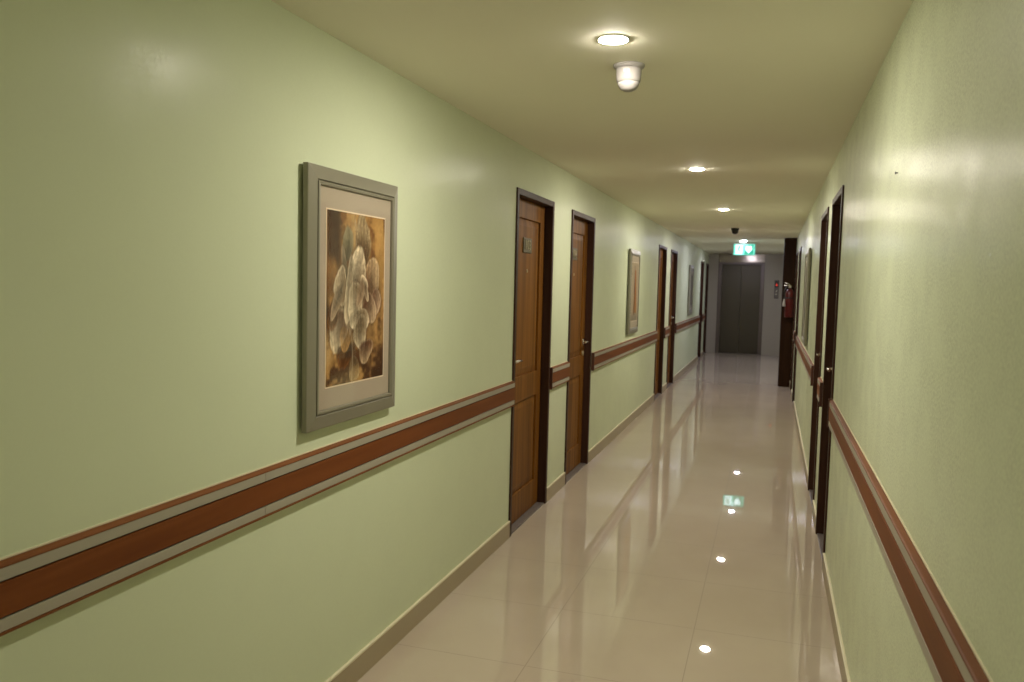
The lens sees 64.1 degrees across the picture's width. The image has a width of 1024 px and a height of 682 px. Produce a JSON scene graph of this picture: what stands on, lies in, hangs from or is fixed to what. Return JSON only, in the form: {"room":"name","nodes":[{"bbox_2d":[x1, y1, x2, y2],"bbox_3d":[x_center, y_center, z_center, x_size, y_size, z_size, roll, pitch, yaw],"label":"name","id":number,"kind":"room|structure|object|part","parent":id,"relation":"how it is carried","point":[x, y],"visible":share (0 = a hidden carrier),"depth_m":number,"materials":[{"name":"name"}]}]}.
{"room":"hotel corridor","nodes":[
{"label":"hotel corridor","id":0,"kind":"room"},
{"bbox_2d":[0,0,708,681],"bbox_3d":[0.888,-0.185,7.905,0.220,2.302,23.600,3,4,17],"label":"wall","id":1,"kind":"structure","parent":0,"point":[153,153],"depth_m":2.27,"materials":[{"name":"green paint"}]},
{"bbox_2d":[0,380,514,636],"bbox_3d":[-1.282,0.557,0.721,0.021,0.148,8.528,3,4,17],"label":"wall rail","id":2,"kind":"object","parent":1,"relation":"attached to","point":[39,581],"visible":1,"depth_m":2.13,"materials":[{"name":"red wood"}]},
{"bbox_2d":[301,162,397,432],"bbox_3d":[-0.557,-0.151,2.890,0.038,0.856,0.644,3,4,17],"label":"framed picture","id":3,"kind":"object","parent":1,"relation":"attached to","point":[349,271],"visible":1,"depth_m":2.82,"materials":[{"name":"beige metal"}]},
{"bbox_2d":[326,209,384,386],"bbox_3d":[-0.547,-0.151,2.887,0.001,0.586,0.418,3,4,17],"label":"print","id":4,"kind":"object","parent":3,"relation":"attached to","point":[355,243],"depth_m":2.87},
{"bbox_2d":[325,521,509,681],"bbox_3d":[-1.306,1.366,0.779,0.012,0.102,8.528,3,4,17],"label":"baseboard","id":5,"kind":"structure","parent":1,"relation":"attached to","point":[376,649],"depth_m":3.56,"materials":[{"name":"beige tile"}]},
{"bbox_2d":[508,187,554,536],"bbox_3d":[0.056,0.111,5.190,0.170,2.052,0.835,3,4,17],"label":"door","id":6,"kind":"structure","parent":1,"relation":"in","point":[534,235],"depth_m":5.31,"materials":[{"name":"brown wood"}]},
{"bbox_3d":[0.096,-0.597,5.117,0.007,0.093,0.180,3,4,17],"label":"number plate","id":7,"kind":"part","parent":6,"relation":"part of","materials":[{"name":"brown metal"}]},
{"bbox_2d":[546,472,564,502],"bbox_3d":[0.315,1.047,5.881,0.012,0.102,0.523,3,4,17],"label":"baseboard","id":8,"kind":"structure","parent":1,"relation":"attached to","point":[557,484],"depth_m":5.86,"materials":[{"name":"beige tile"}]},
{"bbox_2d":[550,361,569,389],"bbox_3d":[0.342,0.240,5.822,0.026,0.152,0.523,3,4,17],"label":"wall rail","id":9,"kind":"object","parent":1,"relation":"attached to","point":[559,373],"visible":1,"depth_m":5.78,"materials":[{"name":"red wood"}]},
{"bbox_3d":[0.347,0.241,5.826,0.008,0.068,0.511,3,4,17],"label":"wood panel","id":10,"kind":"part","parent":9,"relation":"part of","materials":[{"name":"brown wood"}]},
{"bbox_2d":[564,209,595,484],"bbox_3d":[0.464,0.031,6.472,0.170,2.052,0.810,3,4,17],"label":"door","id":11,"kind":"structure","parent":1,"relation":"in","point":[582,253],"depth_m":6.65,"materials":[{"name":"brown wood"}]},
{"bbox_2d":[588,394,653,462],"bbox_3d":[1.253,0.862,8.832,0.012,0.102,4.058,3,4,17],"label":"baseboard","id":12,"kind":"structure","parent":1,"relation":"attached to","point":[598,447],"depth_m":8.21,"materials":[{"name":"beige tile"}]},
{"bbox_2d":[591,330,656,370],"bbox_3d":[1.286,0.054,8.794,0.026,0.152,4.014,3,4,17],"label":"wall rail","id":13,"kind":"object","parent":1,"relation":"attached to","point":[601,357],"visible":1,"depth_m":8.10,"materials":[{"name":"red wood"}]},
{"bbox_2d":[626,249,639,334],"bbox_3d":[1.296,-0.525,8.721,0.038,0.885,0.640,3,4,17],"label":"framed picture","id":14,"kind":"object","parent":1,"relation":"attached to","point":[634,255],"visible":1,"depth_m":8.64,"materials":[{"name":"beige metal"}]},
{"bbox_2d":[630,262,638,320],"bbox_3d":[1.307,-0.524,8.718,0.001,0.615,0.414,3,4,17],"label":"print","id":15,"kind":"object","parent":14,"relation":"attached to","point":[634,292],"depth_m":8.71},
{"bbox_2d":[654,244,666,399],"bbox_3d":[1.936,-0.259,11.105,0.170,2.052,0.810,3,4,17],"label":"door","id":16,"kind":"structure","parent":1,"relation":"in","point":[662,262],"depth_m":11.39,"materials":[{"name":"brown wood"}]},
{"bbox_2d":[662,382,666,392],"bbox_3d":[2.192,0.677,11.786,0.012,0.102,0.528,3,4,17],"label":"baseboard","id":17,"kind":"structure","parent":1,"relation":"attached to","point":[664,387],"depth_m":11.79,"materials":[{"name":"beige tile"}]},
{"bbox_2d":[664,326,669,337],"bbox_3d":[2.218,-0.130,11.727,0.026,0.152,0.528,3,4,17],"label":"wall rail","id":18,"kind":"object","parent":1,"relation":"attached to","point":[667,328],"visible":1,"depth_m":11.65,"materials":[{"name":"red wood"}]},
{"bbox_2d":[666,249,677,387],"bbox_3d":[2.342,-0.339,12.384,0.170,2.052,0.820,3,4,17],"label":"door","id":19,"kind":"structure","parent":1,"relation":"in","point":[674,254],"depth_m":12.68,"materials":[{"name":"brown wood"}]},
{"bbox_2d":[673,355,697,382],"bbox_3d":[3.194,0.479,14.940,0.012,0.102,4.458,3,4,17],"label":"baseboard","id":20,"kind":"structure","parent":1,"relation":"attached to","point":[676,376],"depth_m":14.50,"materials":[{"name":"beige tile"}]},
{"bbox_2d":[675,315,699,332],"bbox_3d":[3.227,-0.329,14.902,0.026,0.152,4.414,3,4,17],"label":"wall rail","id":21,"kind":"object","parent":1,"relation":"attached to","point":[682,325],"visible":1,"depth_m":14.37,"materials":[{"name":"red wood"}]},
{"bbox_3d":[3.233,-0.328,14.906,0.008,0.068,4.402,3,4,17],"label":"wood panel","id":22,"kind":"part","parent":21,"relation":"part of","materials":[{"name":"brown wood"}]},
{"bbox_2d":[687,265,693,314],"bbox_3d":[3.244,-0.923,14.847,0.038,0.895,0.680,3,4,17],"label":"framed picture","id":23,"kind":"object","parent":1,"relation":"attached to","point":[691,267],"visible":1,"depth_m":14.72,"materials":[{"name":"beige metal"}]},
{"bbox_2d":[690,272,692,307],"bbox_3d":[3.254,-0.923,14.844,0.001,0.655,0.440,3,4,17],"label":"print","id":24,"kind":"object","parent":23,"relation":"attached to","point":[691,286],"depth_m":14.84},
{"bbox_2d":[697,261,703,358],"bbox_3d":[3.924,-0.651,17.360,0.170,2.052,0.720,3,4,17],"label":"door","id":25,"kind":"structure","parent":1,"relation":"in","point":[702,263],"depth_m":17.63,"materials":[{"name":"brown wood"}]},
{"bbox_2d":[703,263,708,353],"bbox_3d":[4.350,-0.735,18.701,0.170,2.052,0.700,3,4,17],"label":"door","id":26,"kind":"structure","parent":1,"relation":"in","point":[707,265],"depth_m":18.96,"materials":[{"name":"brown wood"}]},
{"bbox_2d":[271,0,912,254],"bbox_3d":[1.860,-1.339,7.524,2.198,0.100,23.800,3,4,17],"label":"ceiling","id":27,"kind":"structure","parent":0,"point":[765,97],"depth_m":3.22,"materials":[{"name":"beige paint"}]},
{"bbox_2d":[596,34,630,44],"bbox_3d":[0.331,-0.981,2.671,0.112,0.007,0.112,3,4,17],"label":"recessed light","id":28,"kind":"object","parent":27,"relation":"in","point":[612,39],"visible":1,"depth_m":2.66,"materials":[{"name":"beige"}]},
{"bbox_2d":[613,61,644,91],"bbox_3d":[0.425,-0.956,2.980,0.114,0.094,0.114,3,4,17],"label":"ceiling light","id":29,"kind":"object","parent":27,"relation":"attached to","point":[628,73],"visible":1,"depth_m":2.94,"materials":[{"name":"white glass"}]},
{"bbox_2d":[689,168,704,169],"bbox_3d":[1.250,-1.160,5.532,0.112,0.007,0.112,3,4,17],"label":"recessed light","id":30,"kind":"object","parent":27,"relation":"in","point":[689,168],"visible":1,"depth_m":5.51,"materials":[{"name":"beige"}]},
{"bbox_2d":[731,228,739,233],"bbox_3d":[2.965,-1.456,10.866,0.110,0.080,0.110,3,4,17],"label":"dome camera","id":31,"kind":"object","parent":27,"relation":"attached to","point":[734,230],"visible":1,"depth_m":10.83,"materials":[{"name":"black plastic"}]},
{"bbox_2d":[733,242,755,255],"bbox_3d":[3.950,-1.571,13.905,0.360,0.230,0.048,3,4,17],"label":"exit sign","id":32,"kind":"object","parent":27,"relation":"hanging from","point":[738,249],"visible":1,"depth_m":13.89,"materials":[{"name":"teal plastic"}]},
{"bbox_2d":[357,352,841,681],"bbox_3d":[1.801,1.057,7.693,2.198,0.100,23.800,3,4,17],"label":"floor","id":33,"kind":"structure","parent":0,"point":[686,549],"depth_m":4.35,"materials":[{"name":"beige tile"}]},
{"bbox_2d":[778,238,796,386],"bbox_3d":[4.297,-0.444,12.771,0.182,2.302,0.250,3,4,17],"label":"column","id":34,"kind":"structure","parent":33,"relation":"on","point":[790,244],"depth_m":12.66,"materials":[{"name":"brown wood"}]},
{"bbox_2d":[782,282,793,316],"bbox_3d":[4.248,-0.630,12.544,0.178,0.534,0.138,-1,5,-34],"label":"fire extinguisher","id":35,"kind":"object","parent":34,"relation":"attached to","point":[788,301],"visible":0.99,"depth_m":12.50,"materials":[{"name":"red metal"}]},
{"bbox_2d":[706,254,783,355],"bbox_3d":[5.428,-0.850,18.929,2.198,2.302,0.200,3,4,17],"label":"wall","id":36,"kind":"structure","parent":0,"point":[771,322],"depth_m":18.71,"materials":[{"name":"beige paint"}]},
{"bbox_2d":[715,254,765,354],"bbox_3d":[5.273,-0.852,18.920,1.030,2.300,0.112,3,4,17],"label":"elevator","id":37,"kind":"object","parent":36,"relation":"attached to","point":[729,327],"visible":0.98,"depth_m":18.93,"materials":[{"name":"grey metal"}]},
{"bbox_3d":[5.074,-0.748,19.025,0.428,2.052,0.035,3,4,17],"label":"door panel","id":38,"kind":"part","parent":37,"relation":"part of","materials":[{"name":"grey metal"}]},
{"bbox_3d":[5.284,-1.904,18.799,1.030,0.184,0.010,3,4,17],"label":"header panel","id":39,"kind":"part","parent":37,"relation":"part of","materials":[{"name":"beige"}]},
{"bbox_3d":[5.486,-0.729,18.895,0.428,2.052,0.035,3,4,17],"label":"door panel","id":40,"kind":"part","parent":37,"relation":"part of","materials":[{"name":"grey metal"}]},
{"bbox_2d":[774,280,778,298],"bbox_3d":[6.017,-1.173,18.608,0.100,0.420,0.017,3,4,17],"label":"panel","id":41,"kind":"object","parent":36,"relation":"attached to","point":[776,284],"visible":1,"depth_m":18.60,"materials":[{"name":"grey metal"}]},
{"bbox_2d":[790,0,1023,681],"bbox_3d":[2.773,-0.097,7.312,0.220,2.302,23.600,3,4,17],"label":"wall","id":42,"kind":"structure","parent":0,"point":[929,374],"depth_m":1.78,"materials":[{"name":"green paint"}]},
{"bbox_2d":[790,251,798,390],"bbox_3d":[4.176,-0.257,11.859,0.170,2.052,0.720,3,4,17],"label":"door","id":43,"kind":"structure","parent":42,"relation":"in","point":[797,255],"depth_m":12.14,"materials":[{"name":"brown wood"}]},
{"bbox_2d":[792,246,801,402],"bbox_3d":[3.783,-0.180,10.623,0.170,2.052,0.720,3,4,17],"label":"door","id":44,"kind":"structure","parent":42,"relation":"in","point":[800,249],"depth_m":10.91,"materials":[{"name":"brown wood"}]},
{"bbox_2d":[793,401,808,488],"bbox_3d":[2.907,0.941,8.280,0.012,0.102,4.398,3,4,17],"label":"baseboard","id":45,"kind":"structure","parent":42,"relation":"attached to","point":[806,471],"depth_m":7.55,"materials":[{"name":"beige tile"}]},
{"bbox_2d":[796,335,813,385],"bbox_3d":[2.926,0.133,8.244,0.026,0.152,4.359,3,4,17],"label":"wall rail","id":46,"kind":"object","parent":42,"relation":"attached to","point":[806,360],"visible":0.83,"depth_m":7.27,"materials":[{"name":"red wood"}]},
{"bbox_3d":[2.925,0.134,8.251,0.008,0.068,4.347,3,4,17],"label":"wood panel","id":47,"kind":"part","parent":46,"relation":"part of","materials":[{"name":"brown wood"}]},
{"bbox_2d":[801,248,811,345],"bbox_3d":[2.804,-0.420,7.792,0.038,0.900,0.670,3,4,17],"label":"framed picture","id":48,"kind":"object","parent":42,"relation":"attached to","point":[808,257],"visible":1,"depth_m":7.51,"materials":[{"name":"beige metal"}]},
{"bbox_2d":[803,262,806,331],"bbox_3d":[2.793,-0.420,7.795,0.001,0.660,0.430,3,4,17],"label":"print","id":49,"kind":"object","parent":48,"relation":"attached to","point":[806,262],"depth_m":7.86},
{"bbox_2d":[812,500,815,529],"bbox_3d":[1.957,1.129,5.288,0.012,0.102,0.428,3,4,17],"label":"baseboard","id":50,"kind":"structure","parent":42,"relation":"attached to","point":[814,505],"depth_m":5.29,"materials":[{"name":"beige tile"}]},
{"bbox_2d":[808,207,828,506],"bbox_3d":[2.233,0.126,5.747,0.170,2.052,0.730,3,4,17],"label":"door","id":51,"kind":"structure","parent":42,"relation":"in","point":[825,217],"depth_m":6.05,"materials":[{"name":"brown wood"}]},
{"bbox_2d":[817,377,822,406],"bbox_3d":[1.970,0.321,5.233,0.026,0.152,0.370,3,4,17],"label":"wall rail","id":52,"kind":"object","parent":42,"relation":"attached to","point":[820,380],"visible":0.85,"depth_m":5.06,"materials":[{"name":"red wood"}]},
{"bbox_2d":[815,185,843,564],"bbox_3d":[1.882,0.195,4.643,0.170,2.052,0.730,3,4,17],"label":"door","id":53,"kind":"structure","parent":42,"relation":"in","point":[837,202],"depth_m":4.95,"materials":[{"name":"brown wood"}]},
{"bbox_2d":[822,553,850,681],"bbox_3d":[0.369,1.441,0.293,0.012,0.102,8.608,3,4,17],"label":"baseboard","id":54,"kind":"structure","parent":42,"relation":"attached to","point":[844,671],"depth_m":3.51,"materials":[{"name":"beige tile"}]},
{"bbox_2d":[827,399,992,681],"bbox_3d":[0.378,0.635,0.225,0.026,0.152,8.579,3,4,17],"label":"wall rail","id":55,"kind":"object","parent":42,"relation":"attached to","point":[950,656],"visible":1,"depth_m":1.77,"materials":[{"name":"red wood"}]}
]}

